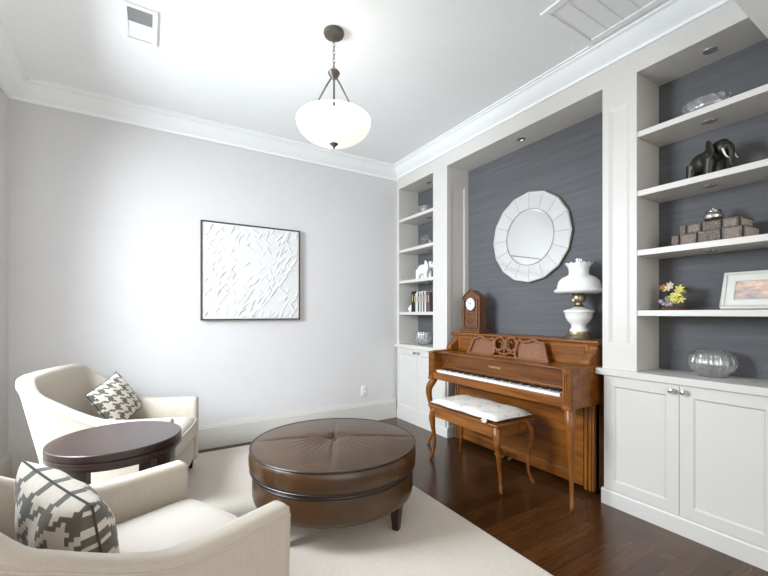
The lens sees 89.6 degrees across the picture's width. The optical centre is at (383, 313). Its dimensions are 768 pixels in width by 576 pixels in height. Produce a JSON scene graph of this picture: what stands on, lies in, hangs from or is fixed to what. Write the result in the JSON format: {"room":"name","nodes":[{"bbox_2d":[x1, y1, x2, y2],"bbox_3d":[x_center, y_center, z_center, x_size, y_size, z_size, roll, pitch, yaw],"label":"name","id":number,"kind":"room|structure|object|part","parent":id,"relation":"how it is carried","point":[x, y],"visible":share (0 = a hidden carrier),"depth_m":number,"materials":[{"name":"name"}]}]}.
{"room":"living room","nodes":[
{"label":"living room","id":0,"kind":"room"},
{"bbox_2d":[0,86,7,458],"bbox_3d":[-1.859,-0.234,1.277,0.120,2.907,3.520,0,0,-31],"label":"wall","id":1,"kind":"structure","parent":0,"point":[3,98],"depth_m":2.71,"materials":[{"name":"grey paint"}]},
{"bbox_2d":[0,451,10,477],"bbox_3d":[-1.839,1.108,1.377,0.017,0.224,3.370,0,0,-31],"label":"baseboard","id":2,"kind":"structure","parent":1,"relation":"attached to","point":[5,461],"depth_m":2.72,"materials":[{"name":"white paint"}]},
{"bbox_2d":[0,18,29,97],"bbox_3d":[-1.825,-1.624,1.474,0.144,0.127,3.220,0,0,-31],"label":"trim","id":3,"kind":"structure","parent":1,"relation":"attached to","point":[13,73],"depth_m":2.58,"materials":[{"name":"white paint"}]},
{"bbox_2d":[8,99,396,450],"bbox_3d":[-1.164,-0.234,3.837,3.978,2.907,0.120,0,0,-31],"label":"wall","id":4,"kind":"structure","parent":0,"point":[104,216],"depth_m":3.38,"materials":[{"name":"grey paint"}]},
{"bbox_2d":[9,398,395,478],"bbox_3d":[-1.291,1.108,3.679,3.357,0.224,0.017,0,0,-31],"label":"baseboard","id":5,"kind":"structure","parent":4,"relation":"attached to","point":[225,433],"depth_m":3.72,"materials":[{"name":"white paint"}]},
{"bbox_2d":[8,77,397,180],"bbox_3d":[-1.249,-1.624,3.630,3.377,0.127,0.144,0,0,-31],"label":"trim","id":6,"kind":"structure","parent":4,"relation":"attached to","point":[32,90],"depth_m":3.35,"materials":[{"name":"white paint"}]},
{"bbox_2d":[200,220,299,319],"bbox_3d":[-1.247,-0.388,3.691,0.912,0.895,0.040,0,0,-31],"label":"wall art","id":7,"kind":"object","parent":4,"relation":"attached to","point":[248,272],"visible":1,"depth_m":3.65,"materials":[{"name":"white paint"}]},
{"bbox_2d":[361,386,365,395],"bbox_3d":[-0.227,0.868,4.335,0.070,0.115,0.009,0,0,-31],"label":"wall outlet","id":8,"kind":"object","parent":4,"relation":"attached to","point":[363,388],"visible":1,"depth_m":4.33,"materials":[{"name":"white plastic"}]},
{"bbox_2d":[393,0,731,178],"bbox_3d":[0.933,-1.634,3.163,0.144,0.106,3.220,0,0,-31],"label":"trim","id":9,"kind":"structure","parent":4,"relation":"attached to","point":[669,16],"depth_m":2.60,"materials":[{"name":"white paint"}]},
{"bbox_2d":[0,0,587,163],"bbox_3d":[-0.097,-1.727,0.732,5.800,0.080,6.550,0,0,-31],"label":"ceiling","id":10,"kind":"structure","parent":0,"point":[419,69],"depth_m":2.54,"materials":[{"name":"white paint"}]},
{"bbox_2d":[121,0,157,47],"bbox_3d":[-1.422,-1.682,2.260,0.174,0.010,0.330,0,0,-31],"label":"ceiling vent","id":11,"kind":"object","parent":10,"relation":"in","point":[140,24],"visible":1,"depth_m":2.24,"materials":[{"name":"white paint"}]},
{"bbox_2d":[296,25,370,148],"bbox_3d":[-0.295,-1.336,2.324,0.456,0.702,0.444,0,0,-31],"label":"pendant light","id":12,"kind":"object","parent":10,"relation":"hanging from","point":[327,123],"visible":1,"depth_m":2.21,"materials":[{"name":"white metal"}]},
{"bbox_3d":[-0.413,-1.276,2.368,0.221,0.294,0.011,0,0,23],"label":"rod","id":13,"kind":"part","parent":12,"relation":"part of","materials":[{"name":"brown metal"}]},
{"bbox_3d":[-0.300,-1.091,2.321,0.444,0.150,0.444,0,0,-31],"label":"lamp shade","id":14,"kind":"part","parent":12,"relation":"part of","materials":[{"name":"white glass"}]},
{"bbox_3d":[-0.284,-1.276,2.199,0.011,0.294,0.221,0,0,-7],"label":"rod","id":15,"kind":"part","parent":12,"relation":"part of","materials":[{"name":"brown metal"}]},
{"bbox_3d":[-0.300,-1.552,2.321,0.013,0.201,0.013,0,0,14],"label":"chain","id":16,"kind":"part","parent":12,"relation":"part of","materials":[{"name":"brown metal"}]},
{"bbox_3d":[-0.203,-1.276,2.395,0.221,0.294,0.011,0,0,-37],"label":"rod","id":17,"kind":"part","parent":12,"relation":"part of","materials":[{"name":"brown metal"}]},
{"bbox_2d":[540,0,665,45],"bbox_3d":[1.239,-1.681,2.049,0.487,0.012,0.600,0,0,-31],"label":"ceiling vent","id":18,"kind":"object","parent":10,"relation":"in","point":[588,21],"visible":1,"depth_m":2.18,"materials":[{"name":"white metal"}]},
{"bbox_2d":[198,417,767,575],"bbox_3d":[-0.097,1.250,0.732,5.800,0.060,6.550,0,0,-31],"label":"floor","id":19,"kind":"structure","parent":0,"point":[536,520],"depth_m":2.29,"materials":[{"name":"brown wood"}]},
{"bbox_2d":[188,445,552,575],"bbox_3d":[-0.776,1.214,2.110,2.320,0.011,2.970,0,0,-31],"label":"area rug","id":20,"kind":"object","parent":19,"relation":"on","point":[432,539],"visible":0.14,"depth_m":2.05,"materials":[{"name":"beige fabric"}]},
{"bbox_2d":[15,363,198,483],"bbox_3d":[-1.793,0.782,2.645,0.864,0.854,0.831,0,0,-13],"label":"armchair","id":21,"kind":"object","parent":20,"relation":"on","point":[55,403],"visible":0.34,"depth_m":2.47,"materials":[{"name":"fabric"}]},
{"bbox_2d":[85,371,141,419],"bbox_3d":[-1.905,0.620,2.752,0.188,0.392,0.400,0,0,-3],"label":"throw pillow","id":22,"kind":"object","parent":21,"relation":"on","point":[114,399],"visible":0.9,"depth_m":2.69,"materials":[{"name":"white fabric"}]},
{"bbox_2d":[129,417,195,455],"bbox_3d":[-1.709,0.850,2.665,0.682,0.168,0.546,0,0,-13],"label":"seat cushion","id":23,"kind":"object","parent":21,"relation":"on","point":[187,424],"depth_m":2.77,"materials":[{"name":"fabric"}]},
{"bbox_3d":[-1.717,1.033,2.663,0.664,0.192,0.546,0,0,-13],"label":"seat","id":24,"kind":"part","parent":21,"relation":"part of","materials":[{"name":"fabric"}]},
{"bbox_2d":[42,421,181,484],"bbox_3d":[-1.348,0.914,1.960,0.572,0.588,0.572,0,0,-31],"label":"side table","id":25,"kind":"object","parent":20,"relation":"on","point":[148,444],"visible":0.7,"depth_m":1.84,"materials":[{"name":"brown wood"}]},
{"bbox_3d":[-1.371,0.953,1.720,0.138,0.510,0.055,0,0,6],"label":"leg","id":26,"kind":"part","parent":25,"relation":"part of","materials":[{"name":"brown wood"}]},
{"bbox_3d":[-1.325,0.953,2.199,0.138,0.510,0.055,0,0,6],"label":"leg","id":27,"kind":"part","parent":25,"relation":"part of","materials":[{"name":"brown wood"}]},
{"bbox_3d":[-1.108,0.953,1.937,0.055,0.510,0.138,0,0,6],"label":"leg","id":28,"kind":"part","parent":25,"relation":"part of","materials":[{"name":"brown wood"}]},
{"bbox_2d":[0,460,290,575],"bbox_3d":[-0.855,0.782,1.212,0.831,0.854,0.864,0,0,35],"label":"armchair","id":29,"kind":"object","parent":20,"relation":"on","point":[162,531],"visible":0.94,"depth_m":1.25,"materials":[{"name":"fabric"}]},
{"bbox_2d":[14,459,119,552],"bbox_3d":[-0.937,0.642,1.145,0.454,0.378,0.195,0,0,27],"label":"throw pillow","id":30,"kind":"object","parent":29,"relation":"on","point":[54,510],"visible":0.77,"depth_m":1.05,"materials":[{"name":"white fabric"}]},
{"bbox_2d":[117,498,236,552],"bbox_3d":[-0.806,0.850,1.283,0.546,0.168,0.682,0,0,35],"label":"seat cushion","id":31,"kind":"object","parent":29,"relation":"on","point":[150,524],"depth_m":1.43,"materials":[{"name":"fabric"}]},
{"bbox_2d":[248,418,415,530],"bbox_3d":[-0.306,0.980,2.388,1.001,0.456,1.000,0,0,-31],"label":"leather ottoman","id":32,"kind":"object","parent":20,"relation":"on","point":[330,473],"visible":1,"depth_m":2.03,"materials":[{"name":"brown leather"}]},
{"bbox_2d":[248,418,415,495],"bbox_3d":[-0.306,0.827,2.388,1.001,0.151,1.001,0,0,-31],"label":"cushion","id":33,"kind":"object","parent":32,"relation":"on","point":[327,456],"depth_m":2.09,"materials":[{"name":"brown leather"}]},
{"bbox_3d":[0.069,1.138,2.168,0.058,0.141,0.058,0,0,30],"label":"leg","id":34,"kind":"part","parent":32,"relation":"part of","materials":[{"name":"brown wood"}]},
{"bbox_2d":[397,347,454,437],"bbox_3d":[0.500,0.807,4.236,0.330,0.826,0.897,0,0,-31],"label":"base cabinet","id":35,"kind":"object","parent":19,"relation":"on","point":[412,364],"visible":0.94,"depth_m":4.21,"materials":[{"name":"white paint"}]},
{"bbox_3d":[0.268,0.757,4.382,0.020,0.723,0.397,0,0,-31],"label":"door","id":36,"kind":"part","parent":35,"relation":"part of","materials":[{"name":"white paint"}]},
{"bbox_2d":[395,343,440,350],"bbox_3d":[0.505,0.372,4.244,0.312,0.041,0.927,0,0,-31],"label":"countertop","id":37,"kind":"structure","parent":35,"relation":"on","point":[416,346],"depth_m":4.26,"materials":[{"name":"white paint"}]},
{"bbox_2d":[416,331,431,344],"bbox_3d":[0.449,0.276,4.350,0.185,0.150,0.180,0,0,-31],"label":"glass vase","id":38,"kind":"object","parent":37,"relation":"on","point":[422,338],"visible":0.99,"depth_m":4.28,"materials":[{"name":"clear glass"}]},
{"bbox_2d":[397,166,467,348],"bbox_3d":[0.509,-0.551,4.265,0.285,1.807,0.893,0,0,-31],"label":"bookcase","id":39,"kind":"object","parent":37,"relation":"on","point":[445,224],"visible":0.98,"depth_m":3.95,"materials":[{"name":"white paint"}]},
{"bbox_3d":[0.284,-0.551,4.627,0.279,1.807,0.041,0,0,-31],"label":"panel","id":40,"kind":"part","parent":39,"relation":"part of","materials":[{"name":"white paint"}]},
{"bbox_2d":[411,291,417,311],"bbox_3d":[0.386,-0.136,4.445,0.148,0.232,0.044,0,0,-31],"label":"book","id":41,"kind":"object","parent":39,"relation":"on","point":[412,292],"visible":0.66,"depth_m":4.41,"materials":[{"name":"black paper"}]},
{"bbox_2d":[415,293,416,311],"bbox_3d":[0.422,-0.122,4.387,0.148,0.205,0.024,0,0,-31],"label":"book","id":42,"kind":"object","parent":39,"relation":"on","point":[416,293],"visible":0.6,"depth_m":4.34,"materials":[{"name":"white paper"}]},
{"bbox_3d":[0.463,-0.002,4.341,0.273,0.034,0.633,0,0,-31],"label":"shelf","id":43,"kind":"part","parent":39,"relation":"part of","materials":[{"name":"white paint"}]},
{"bbox_3d":[0.463,-0.365,4.341,0.273,0.034,0.633,0,0,-31],"label":"shelf","id":44,"kind":"part","parent":39,"relation":"part of","materials":[{"name":"white paint"}]},
{"bbox_3d":[0.463,-0.723,4.341,0.273,0.034,0.633,0,0,-31],"label":"shelf","id":45,"kind":"part","parent":39,"relation":"part of","materials":[{"name":"white paint"}]},
{"bbox_3d":[0.463,-1.080,4.341,0.273,0.034,0.633,0,0,-31],"label":"shelf","id":46,"kind":"part","parent":39,"relation":"part of","materials":[{"name":"white paint"}]},
{"bbox_2d":[419,292,420,311],"bbox_3d":[0.459,-0.131,4.326,0.148,0.222,0.024,0,0,-31],"label":"book","id":47,"kind":"object","parent":39,"relation":"on","point":[419,292],"visible":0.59,"depth_m":4.29,"materials":[{"name":"white paper"}]},
{"bbox_2d":[416,260,432,278],"bbox_3d":[0.468,-0.482,4.314,0.278,0.200,0.135,0,0,45],"label":"elephant figurine","id":48,"kind":"object","parent":39,"relation":"on","point":[424,270],"visible":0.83,"depth_m":4.28,"materials":[{"name":"white ceramic"}]},
{"bbox_2d":[418,235,431,244],"bbox_3d":[0.467,-0.811,4.338,0.148,0.142,0.175,0,0,-31],"label":"ornament","id":49,"kind":"object","parent":39,"relation":"on","point":[425,239],"visible":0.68,"depth_m":4.28,"materials":[{"name":"white"}]},
{"bbox_2d":[418,205,432,212],"bbox_3d":[0.474,-1.142,4.319,0.189,0.090,0.189,0,0,-31],"label":"dish","id":50,"kind":"object","parent":39,"relation":"on","point":[422,208],"visible":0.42,"depth_m":4.24,"materials":[{"name":"white"}]},
{"bbox_3d":[0.581,-0.551,4.414,0.005,1.807,0.633,0,0,-31],"label":"panel","id":51,"kind":"part","parent":39,"relation":"part of","materials":[{"name":"white wood"}]},
{"bbox_2d":[424,291,432,311],"bbox_3d":[0.510,-0.133,4.243,0.148,0.226,0.028,0,0,-31],"label":"book","id":52,"kind":"object","parent":39,"relation":"on","point":[424,291],"visible":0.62,"depth_m":4.20,"materials":[{"name":"white paper"}]},
{"bbox_2d":[426,292,432,311],"bbox_3d":[0.525,-0.127,4.218,0.148,0.214,0.032,0,0,-31],"label":"book","id":53,"kind":"object","parent":39,"relation":"on","point":[426,292],"visible":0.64,"depth_m":4.18,"materials":[{"name":"grey paper"}]},
{"bbox_2d":[428,292,432,311],"bbox_3d":[0.541,-0.122,4.192,0.148,0.206,0.030,0,0,-31],"label":"book","id":54,"kind":"object","parent":39,"relation":"on","point":[430,295],"visible":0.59,"depth_m":4.16,"materials":[{"name":"brown paper"}]},
{"bbox_3d":[0.747,-0.551,3.896,0.265,1.807,0.015,0,0,-31],"label":"panel","id":55,"kind":"part","parent":39,"relation":"part of","materials":[{"name":"white paint"}]},
{"bbox_3d":[0.493,0.757,4.014,0.020,0.723,0.461,0,0,-31],"label":"door","id":56,"kind":"part","parent":35,"relation":"part of","materials":[{"name":"white paint"}]},
{"bbox_2d":[428,403,534,495],"bbox_3d":[0.723,0.985,3.004,0.401,0.474,0.776,0,0,-31],"label":"piano bench","id":57,"kind":"object","parent":19,"relation":"on","point":[497,430],"visible":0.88,"depth_m":2.77,"materials":[{"name":"brown wood"}]},
{"bbox_3d":[0.414,0.992,3.208,0.088,0.460,0.072,0,0,21],"label":"leg","id":58,"kind":"part","parent":57,"relation":"part of","materials":[{"name":"brown wood"}]},
{"bbox_3d":[0.690,0.992,3.376,0.060,0.460,0.098,0,0,3],"label":"leg","id":59,"kind":"part","parent":57,"relation":"part of","materials":[{"name":"brown wood"}]},
{"bbox_2d":[430,395,531,422],"bbox_3d":[0.713,0.720,2.990,0.410,0.066,0.705,0,0,-31],"label":"pad","id":60,"kind":"object","parent":57,"relation":"on","point":[486,409],"visible":1,"depth_m":2.86,"materials":[{"name":"fabric"}]},
{"bbox_3d":[0.728,0.758,2.996,0.400,0.020,0.740,0,0,-31],"label":"seat","id":61,"kind":"part","parent":57,"relation":"part of","materials":[{"name":"brown wood"}]},
{"bbox_3d":[0.768,0.993,2.624,0.063,0.459,0.082,0,0,6],"label":"leg","id":62,"kind":"part","parent":57,"relation":"part of","materials":[{"name":"brown wood"}]},
{"bbox_3d":[1.043,0.992,2.795,0.083,0.459,0.055,0,0,15],"label":"leg","id":63,"kind":"part","parent":57,"relation":"part of","materials":[{"name":"brown wood"}]},
{"bbox_2d":[426,332,603,511],"bbox_3d":[1.004,0.701,3.150,0.561,1.043,1.484,0,0,-31],"label":"upright piano","id":64,"kind":"object","parent":19,"relation":"on","point":[554,379],"visible":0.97,"depth_m":2.83,"materials":[{"name":"brown wood"}]},
{"bbox_3d":[0.433,0.478,3.583,0.023,0.256,0.060,0,0,-31],"label":"post","id":65,"kind":"part","parent":64,"relation":"part of","materials":[{"name":"brown wood"}]},
{"bbox_3d":[0.445,0.904,3.618,0.111,0.637,0.064,0,0,25],"label":"leg","id":66,"kind":"part","parent":64,"relation":"part of","materials":[{"name":"brown wood"}]},
{"bbox_3d":[0.725,0.895,3.722,0.076,0.590,0.070,0,0,-31],"label":"corner post","id":67,"kind":"part","parent":64,"relation":"part of","materials":[{"name":"brown wood"}]},
{"bbox_3d":[0.767,0.280,3.630,0.020,0.144,0.190,0,0,-31],"label":"panel","id":68,"kind":"part","parent":64,"relation":"part of","materials":[{"name":"brown wood"}]},
{"bbox_2d":[459,288,489,332],"bbox_3d":[0.844,-0.028,3.630,0.140,0.414,0.266,0,0,-31],"label":"mantel clock","id":69,"kind":"object","parent":64,"relation":"on","point":[473,301],"visible":1,"depth_m":3.57,"materials":[{"name":"brown wood"}]},
{"bbox_3d":[0.808,-0.050,3.608,0.018,0.370,0.232,0,0,-31],"label":"moulding","id":70,"kind":"part","parent":69,"relation":"part of","materials":[{"name":"brown wood"}]},
{"bbox_3d":[1.027,0.280,3.209,0.013,0.144,0.800,0,0,-31],"label":"panel","id":71,"kind":"part","parent":64,"relation":"part of","materials":[{"name":"brown wood"}]},
{"bbox_3d":[1.048,0.895,3.161,0.030,0.550,1.223,0,0,-31],"label":"panel","id":72,"kind":"part","parent":64,"relation":"part of","materials":[{"name":"brown wood"}]},
{"bbox_3d":[1.140,0.194,3.217,0.260,0.028,1.435,0,0,-31],"label":"lid","id":73,"kind":"part","parent":64,"relation":"part of","materials":[{"name":"brown wood"}]},
{"bbox_3d":[1.144,0.478,2.422,0.023,0.256,0.060,0,0,-31],"label":"post","id":74,"kind":"part","parent":64,"relation":"part of","materials":[{"name":"brown wood"}]},
{"bbox_3d":[1.311,0.280,2.742,0.020,0.144,0.293,0,0,-31],"label":"panel","id":75,"kind":"part","parent":64,"relation":"part of","materials":[{"name":"brown wood"}]},
{"bbox_3d":[1.166,0.906,2.426,0.065,0.629,0.091,0,0,30],"label":"leg","id":76,"kind":"part","parent":64,"relation":"part of","materials":[{"name":"brown wood"}]},
{"bbox_2d":[554,258,602,338],"bbox_3d":[1.399,-0.106,2.780,0.334,0.572,0.334,0,0,-31],"label":"oil lamp","id":77,"kind":"object","parent":64,"relation":"on","point":[578,283],"visible":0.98,"depth_m":2.71,"materials":[{"name":"white glass"}]},
{"bbox_3d":[1.399,-0.253,2.780,0.334,0.222,0.334,0,0,-31],"label":"lamp shade","id":78,"kind":"part","parent":77,"relation":"part of","materials":[{"name":"white glass"}]},
{"bbox_3d":[1.399,-0.094,2.780,0.092,0.096,0.092,0,0,-31],"label":"burner","id":79,"kind":"part","parent":77,"relation":"part of","materials":[{"name":"gold metal"}]},
{"bbox_3d":[1.400,0.895,2.619,0.076,0.590,0.070,0,0,-31],"label":"corner post","id":80,"kind":"part","parent":64,"relation":"part of","materials":[{"name":"brown wood"}]},
{"bbox_2d":[601,375,767,570],"bbox_3d":[1.796,0.807,2.120,0.330,0.826,1.060,0,0,-31],"label":"base cabinet","id":81,"kind":"object","parent":19,"relation":"on","point":[689,462],"visible":0.99,"depth_m":2.09,"materials":[{"name":"white paint"}]},
{"bbox_3d":[1.531,0.757,2.320,0.020,0.723,0.411,0,0,-31],"label":"door","id":82,"kind":"part","parent":81,"relation":"part of","materials":[{"name":"white paint"}]},
{"bbox_3d":[1.601,0.430,2.154,0.034,0.032,0.033,0,0,-31],"label":"knob","id":83,"kind":"part","parent":81,"relation":"part of","materials":[{"name":"silver metal"}]},
{"bbox_2d":[595,367,767,396],"bbox_3d":[1.794,0.372,2.138,0.312,0.041,1.093,0,0,-31],"label":"countertop","id":84,"kind":"structure","parent":81,"relation":"on","point":[759,387],"depth_m":2.10,"materials":[{"name":"white paint"}]},
{"bbox_2d":[603,38,767,379],"bbox_3d":[1.815,-0.551,2.132,0.284,1.807,1.060,0,0,-31],"label":"bookcase","id":85,"kind":"object","parent":84,"relation":"on","point":[648,145],"visible":1,"depth_m":2.34,"materials":[{"name":"white paint"}]},
{"bbox_3d":[1.598,-0.551,2.500,0.259,1.807,0.204,0,0,-31],"label":"panel","id":86,"kind":"part","parent":85,"relation":"part of","materials":[{"name":"white paint"}]},
{"bbox_2d":[658,282,687,309],"bbox_3d":[1.720,-0.105,2.295,0.128,0.172,0.144,0,0,-31],"label":"flower ornament","id":87,"kind":"object","parent":85,"relation":"on","point":[670,302],"visible":0.99,"depth_m":2.27,"materials":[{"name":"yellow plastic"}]},
{"bbox_3d":[1.684,-0.154,2.289,0.044,0.046,0.035,0,0,38],"label":"flower","id":88,"kind":"part","parent":87,"relation":"part of","materials":[{"name":"beige plant"}]},
{"bbox_2d":[663,296,676,306],"bbox_3d":[1.712,-0.073,2.313,0.072,0.064,0.072,0,0,-31],"label":"flower","id":89,"kind":"object","parent":87,"relation":"on","point":[666,302],"depth_m":2.29,"materials":[{"name":"yellow plant"}]},
{"bbox_3d":[1.701,-0.112,2.250,0.023,0.054,0.059,0,0,-20],"label":"flower","id":90,"kind":"part","parent":87,"relation":"part of","materials":[{"name":"yellow plant"}]},
{"bbox_3d":[1.713,-0.143,2.245,0.020,0.052,0.053,0,0,-42],"label":"flower","id":91,"kind":"part","parent":87,"relation":"part of","materials":[{"name":"yellow plant"}]},
{"bbox_3d":[1.715,-0.082,2.239,0.056,0.046,0.026,0,0,43],"label":"flower","id":92,"kind":"part","parent":87,"relation":"part of","materials":[{"name":"yellow plant"}]},
{"bbox_3d":[1.853,-0.002,2.070,0.273,0.034,0.795,0,0,-31],"label":"shelf","id":93,"kind":"part","parent":85,"relation":"part of","materials":[{"name":"white paint"}]},
{"bbox_3d":[1.853,-0.365,2.070,0.273,0.034,0.795,0,0,-31],"label":"shelf","id":94,"kind":"part","parent":85,"relation":"part of","materials":[{"name":"white paint"}]},
{"bbox_3d":[1.853,-0.723,2.070,0.273,0.034,0.795,0,0,-31],"label":"shelf","id":95,"kind":"part","parent":85,"relation":"part of","materials":[{"name":"white paint"}]},
{"bbox_3d":[1.853,-1.080,2.070,0.273,0.034,0.795,0,0,-31],"label":"shelf","id":96,"kind":"part","parent":85,"relation":"part of","materials":[{"name":"white paint"}]},
{"bbox_2d":[681,91,732,115],"bbox_3d":[1.796,-1.141,2.161,0.172,0.087,0.232,0,0,-31],"label":"dish","id":97,"kind":"object","parent":85,"relation":"on","point":[703,101],"visible":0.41,"depth_m":2.10,"materials":[{"name":"white"}]},
{"bbox_2d":[702,184,716,187],"bbox_3d":[1.802,-0.703,2.141,0.064,0.006,0.064,0,0,-31],"label":"puck light","id":98,"kind":"object","parent":85,"relation":"attached to","point":[706,185],"depth_m":2.13,"materials":[{"name":"silver metal"}]},
{"bbox_2d":[702,118,716,124],"bbox_3d":[1.802,-1.060,2.141,0.064,0.006,0.064,0,0,-31],"label":"puck light","id":99,"kind":"object","parent":85,"relation":"attached to","point":[708,121],"depth_m":2.13,"materials":[{"name":"silver metal"}]},
{"bbox_2d":[702,47,716,54],"bbox_3d":[1.802,-1.452,2.141,0.064,0.006,0.064,0,0,-31],"label":"puck light","id":100,"kind":"object","parent":85,"relation":"attached to","point":[710,50],"depth_m":2.13,"materials":[{"name":"silver metal"}]},
{"bbox_2d":[686,139,737,178],"bbox_3d":[1.796,-0.837,2.131,0.130,0.192,0.267,0,0,-7],"label":"elephant figurine","id":101,"kind":"object","parent":85,"relation":"on","point":[713,159],"visible":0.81,"depth_m":2.08,"materials":[{"name":"black ceramic"}]},
{"bbox_3d":[1.972,-0.551,2.143,0.005,1.807,0.795,0,0,-31],"label":"panel","id":102,"kind":"part","parent":85,"relation":"part of","materials":[{"name":"grey paint"}]},
{"bbox_2d":[671,224,760,245],"bbox_3d":[1.814,-0.414,2.129,0.172,0.067,0.335,0,0,-26],"label":"decorative box","id":103,"kind":"object","parent":85,"relation":"on","point":[743,230],"visible":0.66,"depth_m":2.05,"materials":[{"name":"beige paper"}]},
{"bbox_2d":[679,215,753,234],"bbox_3d":[1.821,-0.473,2.126,0.157,0.053,0.275,0,0,-28],"label":"decorative box","id":104,"kind":"object","parent":103,"relation":"on","point":[737,220],"visible":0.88,"depth_m":2.06,"materials":[{"name":"beige paper"}]},
{"bbox_2d":[703,208,724,221],"bbox_3d":[1.811,-0.540,2.127,0.092,0.084,0.092,0,0,-31],"label":"pot","id":105,"kind":"object","parent":104,"relation":"on","point":[714,214],"visible":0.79,"depth_m":2.10,"materials":[{"name":"silver metal"}]},
{"bbox_2d":[719,270,767,309],"bbox_3d":[1.910,-0.120,1.944,0.082,0.200,0.335,0,0,-31],"label":"picture frame","id":106,"kind":"object","parent":85,"relation":"on","point":[746,290],"visible":1,"depth_m":2.00,"materials":[{"name":"grey wood"}]},
{"bbox_2d":[734,280,767,298],"bbox_3d":[1.911,-0.120,1.944,0.036,0.101,0.230,0,0,-31],"label":"print","id":107,"kind":"object","parent":106,"relation":"attached to","point":[743,289],"depth_m":1.99},
{"bbox_2d":[688,349,737,377],"bbox_3d":[1.830,0.277,2.159,0.212,0.148,0.209,0,0,-31],"label":"crystal bowl","id":108,"kind":"object","parent":84,"relation":"on","point":[712,363],"visible":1,"depth_m":2.09,"materials":[{"name":"silver"}]},
{"bbox_3d":[1.630,0.430,2.106,0.034,0.032,0.033,0,0,-31],"label":"knob","id":109,"kind":"part","parent":81,"relation":"part of","materials":[{"name":"silver metal"}]},
{"bbox_3d":[1.748,0.757,1.966,0.020,0.723,0.412,0,0,-31],"label":"door","id":110,"kind":"part","parent":81,"relation":"part of","materials":[{"name":"white paint"}]},
{"bbox_2d":[468,112,602,338],"bbox_3d":[1.380,-0.234,3.231,0.120,2.907,3.570,0,0,-31],"label":"wall","id":111,"kind":"structure","parent":0,"point":[567,163],"depth_m":3.23,"materials":[{"name":"grey paint"}]},
{"bbox_2d":[493,190,573,282],"bbox_3d":[1.243,-0.652,3.307,0.032,0.784,0.796,0,0,-31],"label":"wall mirror","id":112,"kind":"object","parent":111,"relation":"attached to","point":[533,235],"visible":1,"depth_m":3.26,"materials":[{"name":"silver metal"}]},
{"bbox_2d":[397,0,766,192],"bbox_3d":[1.207,-1.571,3.125,0.285,0.232,3.570,0,0,-31],"label":"soffit","id":113,"kind":"structure","parent":111,"relation":"attached to","point":[727,28],"depth_m":2.53,"materials":[{"name":"white paint"}]},
{"bbox_2d":[733,0,767,37],"bbox_3d":[0.647,-0.234,0.807,3.902,2.907,0.500,0,0,-31],"label":"wall","id":114,"kind":"structure","parent":0,"point":[756,10],"depth_m":1.63,"materials":[{"name":"white paint"}]}
]}

